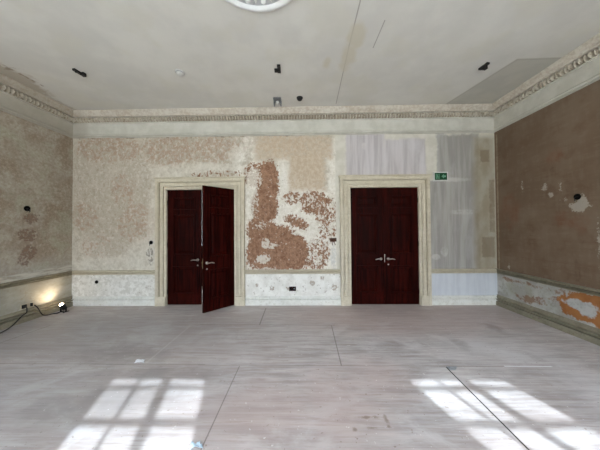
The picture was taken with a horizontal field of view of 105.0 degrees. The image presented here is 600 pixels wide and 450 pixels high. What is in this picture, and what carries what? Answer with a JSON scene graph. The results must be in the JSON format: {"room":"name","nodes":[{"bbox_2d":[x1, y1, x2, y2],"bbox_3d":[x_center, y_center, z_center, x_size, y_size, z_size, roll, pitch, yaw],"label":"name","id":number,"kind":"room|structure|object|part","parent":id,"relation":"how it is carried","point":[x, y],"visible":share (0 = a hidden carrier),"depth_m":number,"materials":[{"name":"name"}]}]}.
{"room":"historic interior","nodes":[
{"label":"historic interior","id":0,"kind":"room"},
{"bbox_2d":[0,110,72,315],"bbox_3d":[-5.231,-0.402,2.090,0.300,4.250,6.000,0,-1,1],"label":"wall","id":1,"kind":"structure","parent":0,"point":[36,161],"depth_m":4.36,"materials":[{"name":"paint"}]},
{"bbox_2d":[20,302,33,309],"bbox_3d":[-5.027,1.482,4.234,0.012,0.080,0.205,0,-1,1],"label":"wall socket","id":2,"kind":"object","parent":1,"relation":"attached to","point":[28,304],"visible":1,"depth_m":4.24,"materials":[{"name":"beige paint"}]},
{"bbox_2d":[0,271,71,288],"bbox_3d":[-5.029,1.005,2.235,0.078,0.093,5.660,0,-1,1],"label":"chair rail","id":3,"kind":"object","parent":1,"relation":"attached to","point":[62,274],"visible":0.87,"depth_m":4.29,"materials":[{"name":"green paint"}]},
{"bbox_2d":[0,296,72,329],"bbox_3d":[-5.030,1.616,2.225,0.066,0.215,5.660,0,-1,1],"label":"baseboard","id":4,"kind":"structure","parent":1,"relation":"attached to","point":[7,320],"depth_m":4.28,"materials":[{"name":"green paint"}]},
{"bbox_2d":[72,133,497,296],"bbox_3d":[-0.412,-0.391,5.124,9.840,4.250,0.220,0,-1,1],"label":"wall","id":5,"kind":"structure","parent":0,"point":[292,183],"depth_m":5.01,"materials":[{"name":"paint"}]},
{"bbox_2d":[71,296,154,305],"bbox_3d":[-4.074,1.663,5.022,1.890,0.195,0.036,0,-1,1],"label":"baseboard","id":6,"kind":"structure","parent":5,"relation":"attached to","point":[94,300],"depth_m":5.01,"materials":[{"name":"paint"}]},
{"bbox_2d":[72,270,154,274],"bbox_3d":[-4.079,1.042,5.011,1.890,0.093,0.078,0,-1,1],"label":"chair rail","id":7,"kind":"object","parent":5,"relation":"attached to","point":[84,272],"visible":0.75,"depth_m":5.01,"materials":[{"name":"beige paint"}]},
{"bbox_2d":[153,176,245,312],"bbox_3d":[-2.171,0.352,4.884,1.996,2.784,0.732,0,-1,1],"label":"door","id":8,"kind":"structure","parent":5,"relation":"in","point":[200,221],"depth_m":4.99,"materials":[{"name":"brown wood"}]},
{"bbox_3d":[-2.548,-0.481,5.084,0.497,0.284,0.073,0,-1,1],"label":"panel","id":9,"kind":"part","parent":8,"relation":"part of","materials":[{"name":"brown wood"}]},
{"bbox_3d":[-2.542,0.209,5.073,0.497,0.913,0.073,0,-1,1],"label":"panel","id":10,"kind":"part","parent":8,"relation":"part of","materials":[{"name":"brown wood"}]},
{"bbox_3d":[-2.535,1.209,5.057,0.497,0.603,0.073,0,-1,1],"label":"panel","id":11,"kind":"part","parent":8,"relation":"part of","materials":[{"name":"brown wood"}]},
{"bbox_3d":[-1.686,-0.492,4.796,0.073,0.284,0.450,-1,-1,43],"label":"panel","id":12,"kind":"part","parent":8,"relation":"part of","materials":[{"name":"brown wood"}]},
{"bbox_3d":[-1.681,0.198,4.785,0.073,0.913,0.450,-1,-1,43],"label":"panel","id":13,"kind":"part","parent":8,"relation":"part of","materials":[{"name":"brown wood"}]},
{"bbox_3d":[-1.673,1.198,4.769,0.073,0.603,0.450,-1,-1,43],"label":"panel","id":14,"kind":"part","parent":8,"relation":"part of","materials":[{"name":"brown wood"}]},
{"bbox_2d":[244,269,340,273],"bbox_3d":[-0.159,1.011,4.949,2.070,0.093,0.078,0,-1,1],"label":"chair rail","id":15,"kind":"object","parent":5,"relation":"attached to","point":[294,271],"visible":1,"depth_m":4.95,"materials":[{"name":"beige paint"}]},
{"bbox_2d":[245,296,340,305],"bbox_3d":[-0.154,1.632,4.960,2.070,0.195,0.036,0,-1,1],"label":"baseboard","id":16,"kind":"structure","parent":5,"relation":"attached to","point":[249,300],"depth_m":4.95,"materials":[{"name":"paint"}]},
{"bbox_2d":[0,32,599,138],"bbox_3d":[-0.473,-2.282,2.214,9.240,0.560,5.660,0,-1,1],"label":"crown molding","id":17,"kind":"structure","parent":5,"relation":"attached to","point":[579,68],"depth_m":4.96,"materials":[{"name":"paint"}]},
{"bbox_2d":[330,238,336,244],"bbox_3d":[0.720,0.360,4.974,0.140,0.155,0.021,0,-1,1],"label":"switch box","id":18,"kind":"object","parent":5,"relation":"attached to","point":[334,240],"visible":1,"depth_m":4.97,"materials":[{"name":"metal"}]},
{"bbox_2d":[338,174,431,305],"bbox_3d":[1.827,0.321,5.027,1.966,2.789,0.320,0,-1,1],"label":"door","id":19,"kind":"structure","parent":5,"relation":"in","point":[385,219],"depth_m":4.97,"materials":[{"name":"brown wood"}]},
{"bbox_3d":[1.455,-0.515,5.021,0.483,0.289,0.073,0,-1,1],"label":"panel","id":20,"kind":"part","parent":19,"relation":"part of","materials":[{"name":"brown wood"}]},
{"bbox_3d":[1.460,0.178,5.010,0.483,0.913,0.073,0,-1,1],"label":"panel","id":21,"kind":"part","parent":19,"relation":"part of","materials":[{"name":"brown wood"}]},
{"bbox_3d":[1.468,1.177,4.994,0.483,0.603,0.073,0,-1,1],"label":"panel","id":22,"kind":"part","parent":19,"relation":"part of","materials":[{"name":"brown wood"}]},
{"bbox_3d":[2.186,-0.521,5.009,0.483,0.289,0.073,0,-1,1],"label":"panel","id":23,"kind":"part","parent":19,"relation":"part of","materials":[{"name":"brown wood"}]},
{"bbox_3d":[2.191,0.172,4.998,0.483,0.913,0.073,0,-1,1],"label":"panel","id":24,"kind":"part","parent":19,"relation":"part of","materials":[{"name":"brown wood"}]},
{"bbox_3d":[2.199,1.172,4.982,0.483,0.603,0.073,0,-1,1],"label":"panel","id":25,"kind":"part","parent":19,"relation":"part of","materials":[{"name":"brown wood"}]},
{"bbox_2d":[433,172,447,180],"bbox_3d":[3.025,-1.044,4.949,0.310,0.196,0.040,0,-1,1],"label":"exit sign","id":26,"kind":"object","parent":5,"relation":"attached to","point":[437,176],"visible":1,"depth_m":4.93,"materials":[{"name":"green plastic"}]},
{"bbox_2d":[432,269,496,272],"bbox_3d":[3.500,0.982,4.891,1.430,0.093,0.078,0,-1,1],"label":"chair rail","id":27,"kind":"object","parent":5,"relation":"attached to","point":[433,270],"visible":0.68,"depth_m":4.88,"materials":[{"name":"beige paint"}]},
{"bbox_2d":[432,295,497,304],"bbox_3d":[3.505,1.604,4.902,1.430,0.195,0.036,0,-1,1],"label":"baseboard","id":28,"kind":"structure","parent":5,"relation":"attached to","point":[436,299],"depth_m":4.89,"materials":[{"name":"paint"}]},
{"bbox_2d":[0,304,599,449],"bbox_3d":[-0.425,1.765,3.280,9.840,0.120,8.600,0,-1,1],"label":"floor","id":29,"kind":"structure","parent":0,"point":[355,376],"depth_m":2.48,"materials":[{"name":"grey wood"}]},
{"bbox_2d":[0,308,27,332],"bbox_3d":[-4.768,1.609,3.196,0.104,0.257,2.006,0,-1,-8],"label":"power cable","id":30,"kind":"object","parent":29,"relation":"on","point":[26,308],"visible":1,"depth_m":3.94,"materials":[{"name":"black rubber"}]},
{"bbox_2d":[34,305,61,315],"bbox_3d":[-4.891,1.624,4.466,0.059,0.272,0.390,-1,-1,26],"label":"power cable","id":31,"kind":"object","parent":29,"relation":"on","point":[34,305],"visible":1,"depth_m":4.41,"materials":[{"name":"black rubber"}]},
{"bbox_2d":[57,303,67,312],"bbox_3d":[-4.786,1.667,4.647,0.130,0.186,0.128,0,-1,1],"label":"floodlight","id":32,"kind":"object","parent":29,"relation":"on","point":[62,306],"visible":0.98,"depth_m":4.63,"materials":[{"name":"black metal"}]},
{"bbox_2d":[135,359,144,362],"bbox_3d":[-2.003,1.703,2.881,0.136,0.014,0.076,0,-1,1],"label":"paper scrap","id":33,"kind":"object","parent":29,"relation":"on","point":[137,360],"visible":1,"depth_m":2.89,"materials":[{"name":"white paper"}]},
{"bbox_2d":[189,441,202,449],"bbox_3d":[-0.777,1.666,1.741,0.107,0.029,0.045,0,-1,1],"label":"paper scrap","id":34,"kind":"object","parent":29,"relation":"on","point":[193,444],"visible":1,"depth_m":1.74,"materials":[{"name":"white paper"}]},
{"bbox_2d":[0,0,599,109],"bbox_3d":[-0.458,-2.619,3.349,9.840,0.150,8.600,0,-1,1],"label":"ceiling","id":35,"kind":"structure","parent":0,"point":[129,52],"depth_m":3.33,"materials":[{"name":"paint"}]},
{"bbox_2d":[72,68,85,76],"bbox_3d":[-3.598,-2.489,3.773,0.101,0.050,0.178,-1,-1,8],"label":"bracket","id":36,"kind":"object","parent":35,"relation":"attached to","point":[82,74],"visible":1,"depth_m":3.77,"materials":[{"name":"black metal"}]},
{"bbox_2d":[175,69,184,76],"bbox_3d":[-1.980,-2.500,3.796,0.156,0.050,0.156,0,-1,1],"label":"smoke detector","id":37,"kind":"object","parent":35,"relation":"attached to","point":[179,72],"visible":1,"depth_m":3.76,"materials":[{"name":"white plastic"}]},
{"bbox_2d":[225,0,291,11],"bbox_3d":[-0.468,-2.529,2.173,1.150,0.068,1.150,0,-1,1],"label":"ceiling rose","id":38,"kind":"object","parent":35,"relation":"attached to","point":[248,5],"visible":1,"depth_m":2.64,"materials":[{"name":"white paint"}]},
{"bbox_2d":[273,97,281,106],"bbox_3d":[-0.454,-2.474,4.627,0.156,0.100,0.160,0,-1,1],"label":"clip","id":39,"kind":"object","parent":35,"relation":"attached to","point":[277,100],"visible":1,"depth_m":4.62,"materials":[{"name":"metal"}]},
{"bbox_3d":[-0.454,-2.512,4.627,0.156,0.024,0.160,0,-1,1],"label":"plate","id":40,"kind":"part","parent":39,"relation":"part of","materials":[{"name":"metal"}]},
{"bbox_2d":[274,64,280,72],"bbox_3d":[-0.365,-2.514,3.719,0.101,0.050,0.169,0,-1,-1],"label":"bracket","id":41,"kind":"object","parent":35,"relation":"attached to","point":[278,69],"visible":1,"depth_m":3.72,"materials":[{"name":"black metal"}]},
{"bbox_2d":[478,62,489,70],"bbox_3d":[2.979,-2.539,3.699,0.101,0.050,0.151,0,-1,-10],"label":"bracket","id":42,"kind":"object","parent":35,"relation":"attached to","point":[484,67],"visible":1,"depth_m":3.70,"materials":[{"name":"black metal"}]},
{"bbox_2d":[494,80,599,328],"bbox_3d":[4.308,-0.477,1.940,0.300,4.250,6.000,0,-1,1],"label":"wall","id":43,"kind":"structure","parent":0,"point":[550,155],"depth_m":3.79,"materials":[{"name":"brown paint"}]},
{"bbox_2d":[495,294,599,345],"bbox_3d":[4.143,1.544,2.081,0.066,0.215,5.660,0,-1,1],"label":"baseboard","id":44,"kind":"structure","parent":43,"relation":"attached to","point":[583,331],"depth_m":3.77,"materials":[{"name":"green paint"}]},
{"bbox_2d":[496,269,599,296],"bbox_3d":[4.132,0.933,2.090,0.078,0.093,5.660,0,-1,1],"label":"chair rail","id":45,"kind":"object","parent":43,"relation":"attached to","point":[596,292],"visible":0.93,"depth_m":3.76,"materials":[{"name":"green paint"}]},
{"bbox_2d":[574,194,580,200],"bbox_3d":[4.163,-0.413,3.466,0.038,0.113,0.090,0,-1,1],"label":"wall socket","id":46,"kind":"object","parent":43,"relation":"attached to","point":[576,196],"depth_m":3.46,"materials":[{"name":"black plastic"}]}
]}

